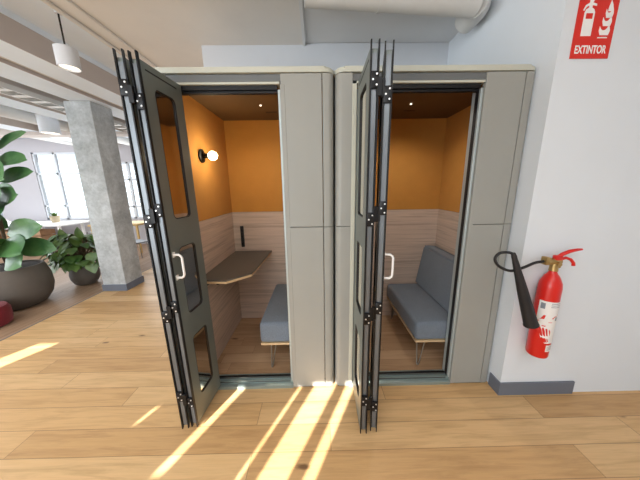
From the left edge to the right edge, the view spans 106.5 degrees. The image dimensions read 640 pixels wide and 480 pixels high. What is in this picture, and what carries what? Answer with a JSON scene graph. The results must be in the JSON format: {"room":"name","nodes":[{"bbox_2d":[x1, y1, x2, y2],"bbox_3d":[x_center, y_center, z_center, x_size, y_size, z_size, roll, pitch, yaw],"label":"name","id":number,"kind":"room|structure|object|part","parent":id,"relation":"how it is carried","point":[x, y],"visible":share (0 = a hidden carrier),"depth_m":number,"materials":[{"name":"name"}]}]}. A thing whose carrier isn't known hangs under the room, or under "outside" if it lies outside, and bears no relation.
{"room":"open-plan office","nodes":[
{"label":"open-plan office","id":0,"kind":"room"},
{"bbox_2d":[0,259,54,310],"bbox_3d":[-4.218,0.633,3.300,0.750,0.570,0.750,-1,12,-1],"label":"pot","id":1,"kind":"object","parent":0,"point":[26,286],"depth_m":3.19,"materials":[{"name":"ceramic"}]},
{"bbox_2d":[0,0,121,138],"bbox_3d":[-6.567,-2.067,2.855,9.000,0.120,12.150,-1,12,-1],"label":"ceiling","id":2,"kind":"structure","parent":0,"point":[38,13],"depth_m":2.16,"materials":[{"name":"white paint"}]},
{"bbox_2d":[35,113,61,134],"bbox_3d":[-4.661,-2.066,4.087,0.260,0.460,0.260,-1,12,-1],"label":"pendant lamp","id":3,"kind":"object","parent":2,"relation":"hanging from","point":[46,125],"visible":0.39,"depth_m":4.03,"materials":[{"name":"white metal"}]},
{"bbox_2d":[0,119,127,137],"bbox_3d":[-6.343,-2.278,4.860,6.700,0.330,0.250,-1,12,-1],"label":"trim","id":4,"kind":"structure","parent":2,"relation":"attached to","point":[3,132],"depth_m":4.80,"materials":[{"name":"white paint"}]},
{"bbox_2d":[33,138,72,144],"bbox_3d":[-6.448,-1.585,1.811,0.140,0.140,9.400,-1,12,-1],"label":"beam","id":5,"kind":"structure","parent":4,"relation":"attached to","point":[45,139],"depth_m":5.85,"materials":[{"name":"white paint"}]},
{"bbox_2d":[0,56,122,107],"bbox_3d":[-2.945,-1.642,1.850,0.060,0.060,9.400,-1,12,-1],"label":"duct","id":6,"kind":"object","parent":4,"relation":"attached to","point":[0,56],"visible":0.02,"depth_m":2.64,"materials":[{"name":"grey metal"}]},
{"bbox_2d":[0,81,126,130],"bbox_3d":[-3.670,-1.562,1.857,0.235,0.060,9.200,-1,12,-1],"label":"cable tray","id":7,"kind":"object","parent":4,"relation":"attached to","point":[6,89],"visible":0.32,"depth_m":3.08,"materials":[{"name":"grey metal"}]},
{"bbox_2d":[0,104,129,145],"bbox_3d":[-4.968,-1.609,1.827,0.180,0.180,9.400,-1,12,-1],"label":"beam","id":8,"kind":"structure","parent":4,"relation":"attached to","point":[5,111],"depth_m":4.00,"materials":[{"name":"white paint"}]},
{"bbox_2d":[52,10,81,72],"bbox_3d":[-2.079,-1.640,1.935,0.148,0.445,0.148,-1,12,-1],"label":"pendant lamp","id":9,"kind":"object","parent":2,"relation":"hanging from","point":[67,58],"visible":0.94,"depth_m":1.92,"materials":[{"name":"white metal"}]},
{"bbox_3d":[-2.080,-1.698,1.922,0.011,0.265,0.011,-6,13,-23],"label":"cord","id":10,"kind":"part","parent":9,"relation":"part of","materials":[{"name":"black rubber"}]},
{"bbox_3d":[-2.077,-1.496,1.966,0.148,0.150,0.148,-1,12,-1],"label":"lamp shade","id":11,"kind":"part","parent":9,"relation":"part of","materials":[{"name":"white metal"}]},
{"bbox_2d":[0,138,147,243],"bbox_3d":[-4.101,-1.374,6.882,14.000,2.960,0.150,-1,12,-1],"label":"wall","id":12,"kind":"structure","parent":0,"point":[29,203],"depth_m":6.73,"materials":[{"name":"white paint"}]},
{"bbox_2d":[0,116,71,141],"bbox_3d":[-5.764,-1.874,2.833,0.400,0.270,11.900,-1,12,-1],"label":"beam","id":13,"kind":"structure","parent":12,"relation":"attached to","point":[5,123],"depth_m":4.50,"materials":[{"name":"white paint"}]},
{"bbox_2d":[0,5,116,76],"bbox_3d":[-2.551,-2.045,2.894,0.032,0.050,11.800,-1,12,-1],"label":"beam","id":14,"kind":"structure","parent":12,"relation":"attached to","point":[3,10],"depth_m":2.19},
{"bbox_2d":[31,152,88,219],"bbox_3d":[-7.177,-1.508,6.781,1.450,1.850,0.060,-1,12,-1],"label":"window","id":15,"kind":"structure","parent":12,"relation":"in","point":[58,173],"depth_m":6.74,"materials":[{"name":"white metal"}]},
{"bbox_2d":[0,13,122,106],"bbox_3d":[-2.695,-1.929,2.866,0.300,0.260,11.900,-1,12,-1],"label":"beam","id":16,"kind":"structure","parent":12,"relation":"attached to","point":[20,44],"depth_m":2.26,"materials":[{"name":"white paint"}]},
{"bbox_2d":[0,57,124,119],"bbox_3d":[-3.179,-1.926,2.859,0.370,0.250,11.900,-1,12,-1],"label":"beam","id":17,"kind":"structure","parent":12,"relation":"attached to","point":[9,70],"depth_m":2.75,"materials":[{"name":"white paint"}]},
{"bbox_2d":[0,76,127,137],"bbox_3d":[-4.089,-1.892,2.853,0.350,0.290,11.900,-1,12,-1],"label":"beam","id":18,"kind":"structure","parent":12,"relation":"attached to","point":[6,100],"depth_m":3.33,"materials":[{"name":"white paint"}]},
{"bbox_2d":[121,162,142,218],"bbox_3d":[-5.261,-1.408,6.831,1.120,1.580,0.060,-1,12,-1],"label":"window","id":19,"kind":"structure","parent":12,"relation":"in","point":[129,179],"depth_m":6.80,"materials":[{"name":"white metal"}]},
{"bbox_2d":[48,0,457,66],"bbox_3d":[0.582,-2.150,2.943,5.300,0.132,12.150,-1,12,-1],"label":"ceiling","id":20,"kind":"structure","parent":0,"point":[168,33],"depth_m":2.11,"materials":[{"name":"paint"}]},
{"bbox_2d":[41,0,128,59],"bbox_3d":[-2.040,-1.787,1.832,0.030,0.032,9.400,-1,12,-1],"label":"conduit","id":21,"kind":"object","parent":20,"relation":"attached to","point":[47,2],"visible":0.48,"depth_m":2.03,"materials":[{"name":"metal"}]},
{"bbox_2d":[65,0,156,66],"bbox_3d":[-1.881,-1.796,1.832,0.027,0.028,9.400,-1,12,-1],"label":"conduit","id":22,"kind":"object","parent":20,"relation":"attached to","point":[70,2],"visible":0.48,"depth_m":2.08,"materials":[{"name":"metal"}]},
{"bbox_2d":[304,0,490,33],"bbox_3d":[0.603,-1.736,1.727,1.439,0.180,0.304,-3,13,-11],"label":"ceiling pipe","id":23,"kind":"object","parent":20,"relation":"attached to","point":[467,13],"visible":1,"depth_m":1.71,"materials":[{"name":"white metal"}]},
{"bbox_2d":[0,244,639,479],"bbox_3d":[-3.925,0.918,3.546,14.200,0.100,12.150,-1,12,-1],"label":"floor","id":24,"kind":"structure","parent":0,"point":[87,390],"depth_m":1.61,"materials":[{"name":"brown wood"}]},
{"bbox_2d":[0,301,13,327],"bbox_3d":[-3.947,0.905,2.775,0.470,0.255,0.470,-1,12,-1],"label":"pouf","id":25,"kind":"object","parent":24,"relation":"on","point":[6,312],"visible":1,"depth_m":2.84,"materials":[{"name":"red fabric"}]},
{"bbox_2d":[0,130,57,310],"bbox_3d":[-4.101,-0.285,3.023,1.050,2.479,0.765,5,14,27],"label":"potted plant","id":26,"kind":"object","parent":24,"relation":"on","point":[24,284],"visible":0.98,"depth_m":3.07,"materials":[{"name":"plant"}]},
{"bbox_3d":[-4.215,-0.457,3.071,0.497,1.705,0.064,1,12,7],"label":"stem","id":27,"kind":"part","parent":26,"relation":"part of","materials":[{"name":"plant"}]},
{"bbox_2d":[32,229,55,239],"bbox_3d":[-7.423,0.008,6.392,0.400,0.560,0.360,-1,12,-1],"label":"crate","id":28,"kind":"object","parent":24,"relation":"on","point":[45,234],"visible":0.27,"depth_m":6.31,"materials":[{"name":"brown wood"}]},
{"bbox_2d":[8,220,89,234],"bbox_3d":[-7.699,-0.078,6.369,2.550,0.745,0.800,-1,12,-1],"label":"table","id":29,"kind":"object","parent":24,"relation":"on","point":[58,225],"visible":0.39,"depth_m":6.31,"materials":[{"name":"white wood"}]},
{"bbox_2d":[49,212,59,222],"bbox_3d":[-7.062,-0.616,6.365,0.218,0.290,0.224,-1,12,-1],"label":"planter","id":30,"kind":"object","parent":29,"relation":"on","point":[54,218],"visible":1,"depth_m":6.32,"materials":[{"name":"beige ceramic"}]},
{"bbox_3d":[-7.062,-0.557,6.376,0.200,0.170,0.200,-1,12,-1],"label":"pot","id":31,"kind":"part","parent":30,"relation":"part of","materials":[{"name":"beige ceramic"}]},
{"bbox_3d":[-6.579,-0.138,6.679,0.050,0.700,0.050,-1,12,-1],"label":"leg","id":32,"kind":"part","parent":29,"relation":"part of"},
{"bbox_2d":[40,227,100,285],"bbox_3d":[-4.117,0.249,4.041,1.122,1.002,0.808,-1,12,-1],"label":"potted plant","id":33,"kind":"object","parent":24,"relation":"on","point":[72,256],"visible":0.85,"depth_m":3.82,"materials":[{"name":"green plant"}]},
{"bbox_3d":[-4.007,0.588,4.081,0.392,0.320,0.392,-1,12,-1],"label":"pot","id":34,"kind":"part","parent":33,"relation":"part of","materials":[{"name":"grey ceramic"}]},
{"bbox_2d":[0,267,151,340],"bbox_3d":[-3.427,0.865,3.516,0.018,0.003,11.800,-1,12,-1],"label":"trim","id":35,"kind":"structure","parent":24,"relation":"on","point":[151,267],"depth_m":3.04,"materials":[{"name":"brown wood"}]},
{"bbox_2d":[63,101,143,290],"bbox_3d":[-3.261,-0.574,3.679,0.380,2.740,0.387,-1,12,-1],"label":"concrete column","id":36,"kind":"structure","parent":24,"relation":"on","point":[91,124],"depth_m":3.54,"materials":[{"name":"grey concrete"}]},
{"bbox_3d":[-3.243,0.714,3.960,0.380,0.105,0.387,-1,12,-1],"label":"skirting","id":37,"kind":"part","parent":36,"relation":"part of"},
{"bbox_2d":[87,221,143,252],"bbox_3d":[-5.073,-0.087,6.252,1.200,0.740,0.700,-1,12,-1],"label":"side table","id":38,"kind":"object","parent":24,"relation":"on","point":[136,224],"visible":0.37,"depth_m":5.96,"materials":[{"name":"brown wood"}]},
{"bbox_3d":[-4.518,-0.012,5.970,0.040,0.700,0.040,-1,12,-1],"label":"leg","id":39,"kind":"part","parent":38,"relation":"part of","materials":[{"name":"brown wood"}]},
{"bbox_2d":[135,239,150,257],"bbox_3d":[-4.098,0.080,5.193,0.440,0.841,0.500,6,14,30],"label":"chair","id":40,"kind":"object","parent":24,"relation":"on","point":[138,241],"visible":0.37,"depth_m":5.30,"materials":[{"name":"metal"}]},
{"bbox_3d":[-4.079,0.046,5.221,0.440,0.034,0.420,6,14,30],"label":"seat","id":41,"kind":"part","parent":40,"relation":"part of","materials":[{"name":"white plastic"}]},
{"bbox_2d":[112,48,333,428],"bbox_3d":[-0.514,0.002,2.006,1.218,2.254,1.400,-1,12,-1],"label":"booth","id":42,"kind":"object","parent":24,"relation":"on","point":[269,129],"depth_m":1.65,"materials":[{"name":"grey metal"}]},
{"bbox_3d":[-0.934,0.149,1.500,0.042,2.125,0.314,-3,13,-9],"label":"door","id":43,"kind":"part","parent":42,"relation":"part of","materials":[{"name":"grey metal"}]},
{"bbox_3d":[-0.857,-0.464,1.378,0.024,0.671,0.157,-1,12,4],"label":"glass pane","id":44,"kind":"part","parent":42,"relation":"part of","materials":[{"name":"clear glass"}]},
{"bbox_3d":[-0.842,0.145,1.513,0.042,2.125,0.309,-1,12,4],"label":"door","id":45,"kind":"part","parent":42,"relation":"part of","materials":[{"name":"grey metal"}]},
{"bbox_3d":[-0.804,0.151,1.371,0.054,0.167,0.020,-1,12,4],"label":"door handle","id":46,"kind":"part","parent":42,"relation":"part of","materials":[{"name":"metal"}]},
{"bbox_3d":[-0.839,0.238,1.531,0.024,0.425,0.157,-1,12,4],"label":"glass pane","id":47,"kind":"part","parent":42,"relation":"part of","materials":[{"name":"clear glass"}]},
{"bbox_3d":[-0.825,0.818,1.657,0.024,0.432,0.157,-1,12,4],"label":"glass pane","id":48,"kind":"part","parent":42,"relation":"part of","materials":[{"name":"clear glass"}]},
{"bbox_2d":[198,149,216,162],"bbox_3d":[-0.876,-0.665,1.889,0.124,0.104,0.104,-1,12,-1],"label":"wall lamp","id":49,"kind":"object","parent":42,"relation":"attached to","point":[202,155],"visible":1,"depth_m":1.87,"materials":[{"name":"black metal"}]},
{"bbox_3d":[-0.931,-0.664,1.889,0.014,0.104,0.104,-1,12,-1],"label":"wall plate","id":50,"kind":"part","parent":49,"relation":"part of","materials":[{"name":"black metal"}]},
{"bbox_2d":[202,153,208,158],"bbox_3d":[-0.901,-0.665,1.889,0.046,0.044,0.044,-1,12,-1],"label":"socket","id":51,"kind":"object","parent":49,"relation":"attached to","point":[204,155],"depth_m":1.87,"materials":[{"name":"black metal"}]},
{"bbox_3d":[-0.848,-0.666,1.889,0.070,0.070,0.070,-1,12,-1],"label":"bulb","id":52,"kind":"part","parent":49,"relation":"part of","materials":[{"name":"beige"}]},
{"bbox_2d":[206,250,271,285],"bbox_3d":[-0.726,0.250,2.226,0.399,0.082,0.869,-1,12,-1],"label":"desk","id":53,"kind":"object","parent":42,"relation":"attached to","point":[239,265],"visible":0.94,"depth_m":2.09,"materials":[{"name":"brown wood"}]},
{"bbox_3d":[-0.842,-0.037,2.597,0.034,0.230,0.024,-1,12,-1],"label":"power strip","id":54,"kind":"part","parent":42,"relation":"part of","materials":[{"name":"black plastic"}]},
{"bbox_2d":[260,284,288,367],"bbox_3d":[-0.232,0.577,2.309,0.525,0.868,0.817,-1,12,-1],"label":"sofa","id":55,"kind":"object","parent":42,"relation":"on","point":[274,327],"visible":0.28,"depth_m":1.96,"materials":[{"name":"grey fabric"}]},
{"bbox_3d":[-0.387,0.962,2.033,0.062,0.239,0.062,-1,12,-1],"label":"leg","id":56,"kind":"part","parent":55,"relation":"part of","materials":[{"name":"metal"}]},
{"bbox_3d":[-0.232,0.659,2.327,0.523,0.190,0.817,-1,12,-1],"label":"seat","id":57,"kind":"part","parent":55,"relation":"part of","materials":[{"name":"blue fabric"}]},
{"bbox_3d":[-0.229,0.760,2.351,0.514,0.018,0.814,-1,12,-1],"label":"board","id":58,"kind":"part","parent":55,"relation":"part of","materials":[{"name":"beige wood"}]},
{"bbox_3d":[-0.108,-0.545,1.539,0.248,0.928,0.030,-1,12,-1],"label":"panel","id":59,"kind":"part","parent":42,"relation":"part of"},
{"bbox_3d":[-0.093,0.535,1.775,0.248,1.276,0.030,-1,12,-1],"label":"panel","id":60,"kind":"part","parent":42,"relation":"part of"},
{"bbox_3d":[0.053,-0.558,1.585,0.068,0.928,0.120,-1,12,-1],"label":"corner post","id":61,"kind":"part","parent":42,"relation":"part of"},
{"bbox_3d":[0.068,0.523,1.820,0.068,1.276,0.120,-1,12,-1],"label":"corner post","id":62,"kind":"part","parent":42,"relation":"part of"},
{"bbox_2d":[333,38,535,433],"bbox_3d":[0.717,-0.012,1.991,1.234,2.254,1.457,-1,12,-1],"label":"booth","id":63,"kind":"object","parent":24,"relation":"on","point":[423,155],"visible":0.99,"depth_m":1.67,"materials":[{"name":"grey metal"}]},
{"bbox_3d":[0.115,-0.047,2.241,0.030,2.208,0.936,-1,12,-1],"label":"panel","id":64,"kind":"part","parent":63,"relation":"part of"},
{"bbox_3d":[0.165,0.521,1.821,0.102,1.276,0.120,-1,12,-1],"label":"corner post","id":65,"kind":"part","parent":63,"relation":"part of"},
{"bbox_3d":[0.150,-0.559,1.586,0.102,0.928,0.120,-1,12,-1],"label":"corner post","id":66,"kind":"part","parent":63,"relation":"part of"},
{"bbox_3d":[0.272,0.810,1.622,0.024,0.432,0.204,-1,12,0],"label":"glass pane","id":67,"kind":"part","parent":63,"relation":"part of","materials":[{"name":"clear glass"}]},
{"bbox_3d":[0.264,0.230,1.495,0.024,0.425,0.204,-1,12,0],"label":"glass pane","id":68,"kind":"part","parent":63,"relation":"part of","materials":[{"name":"clear glass"}]},
{"bbox_3d":[0.254,-0.472,1.342,0.024,0.671,0.204,-1,12,0],"label":"glass pane","id":69,"kind":"part","parent":63,"relation":"part of","materials":[{"name":"clear glass"}]},
{"bbox_3d":[0.262,0.137,1.477,0.042,2.125,0.356,-1,12,0],"label":"door","id":70,"kind":"part","parent":63,"relation":"part of","materials":[{"name":"grey metal"}]},
{"bbox_3d":[0.364,0.134,1.485,0.042,2.125,0.354,2,13,11],"label":"door","id":71,"kind":"part","parent":63,"relation":"part of","materials":[{"name":"grey metal"}]},
{"bbox_3d":[0.380,0.146,1.319,0.054,0.167,0.020,2,13,11],"label":"door handle","id":72,"kind":"part","parent":63,"relation":"part of","materials":[{"name":"metal"}]},
{"bbox_2d":[387,245,454,364],"bbox_3d":[1.028,0.562,2.322,0.519,0.858,0.823,-1,12,-1],"label":"sofa","id":73,"kind":"object","parent":63,"relation":"on","point":[422,306],"visible":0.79,"depth_m":2.21,"materials":[{"name":"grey fabric"}]},
{"bbox_3d":[1.031,0.740,2.362,0.510,0.018,0.820,-1,12,-1],"label":"board","id":74,"kind":"part","parent":73,"relation":"part of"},
{"bbox_3d":[1.028,0.650,2.341,0.517,0.168,0.823,-1,12,-1],"label":"seat","id":75,"kind":"part","parent":73,"relation":"part of","materials":[{"name":"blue fabric"}]},
{"bbox_3d":[0.853,0.943,2.041,0.062,0.239,0.062,-1,12,-1],"label":"leg","id":76,"kind":"part","parent":73,"relation":"part of","materials":[{"name":"metal"}]},
{"bbox_3d":[1.184,0.351,2.287,0.201,0.436,0.805,-1,12,-1],"label":"backrest","id":77,"kind":"part","parent":73,"relation":"part of","materials":[{"name":"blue fabric"}]},
{"bbox_3d":[1.150,0.515,1.789,0.237,1.276,0.030,-1,12,-1],"label":"panel","id":78,"kind":"part","parent":63,"relation":"part of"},
{"bbox_3d":[1.306,0.502,1.834,0.068,1.276,0.120,-1,12,-1],"label":"corner post","id":79,"kind":"part","parent":63,"relation":"part of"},
{"bbox_3d":[1.135,-0.566,1.553,0.237,0.928,0.030,-1,12,-1],"label":"panel","id":80,"kind":"part","parent":63,"relation":"part of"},
{"bbox_3d":[1.291,-0.578,1.598,0.068,0.928,0.120,-1,12,-1],"label":"corner post","id":81,"kind":"part","parent":63,"relation":"part of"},
{"bbox_2d":[201,42,448,70],"bbox_3d":[0.078,-0.530,2.752,2.476,2.960,0.100,-1,12,-1],"label":"wall","id":82,"kind":"structure","parent":0,"point":[334,56],"depth_m":2.41,"materials":[{"name":"white paint"}]},
{"bbox_2d":[299,0,305,45],"bbox_3d":[-0.141,-1.705,1.238,0.027,0.034,2.350,-1,12,-1],"label":"trim","id":83,"kind":"structure","parent":82,"relation":"attached to","point":[300,1],"depth_m":2.04,"materials":[{"name":"paint"}]},
{"bbox_2d":[447,0,639,381],"bbox_3d":[1.608,-0.412,2.112,0.564,2.960,1.245,-1,12,-1],"label":"wall","id":84,"kind":"structure","parent":0,"point":[583,121],"depth_m":1.51,"materials":[{"name":"white paint"}]},
{"bbox_2d":[488,372,574,394],"bbox_3d":[1.626,1.106,1.851,0.565,0.105,0.111,-1,12,-1],"label":"baseboard","id":85,"kind":"structure","parent":84,"relation":"attached to","point":[539,387],"depth_m":1.80,"materials":[{"name":"grey plastic"}]},
{"bbox_2d":[493,248,582,358],"bbox_3d":[1.360,0.427,1.549,0.536,0.757,0.146,-4,13,-13],"label":"fire extinguisher","id":86,"kind":"object","parent":84,"relation":"attached to","point":[540,318],"visible":1,"depth_m":1.52,"materials":[{"name":"metal"}]},
{"bbox_3d":[1.551,0.090,1.497,0.153,0.081,0.031,0,12,5],"label":"lever","id":87,"kind":"part","parent":86,"relation":"part of","materials":[{"name":"red metal"}]},
{"bbox_3d":[1.556,0.133,1.507,0.105,0.061,0.020,1,12,6],"label":"carry handle","id":88,"kind":"part","parent":86,"relation":"part of","materials":[{"name":"red metal"}]},
{"bbox_2d":[569,0,619,58],"bbox_3d":[1.500,-1.166,1.304,0.216,0.308,0.006,-1,12,-1],"label":"fire extinguisher sign","id":89,"kind":"object","parent":84,"relation":"attached to","point":[596,19],"visible":1,"depth_m":1.31,"materials":[{"name":"red plastic"}]},
{"bbox_2d":[573,122,639,391],"bbox_3d":[2.532,-0.428,2.124,1.276,2.960,1.242,-1,12,-1],"label":"wall","id":90,"kind":"structure","parent":0,"point":[610,355],"depth_m":1.68,"materials":[{"name":"white paint"}]}
]}

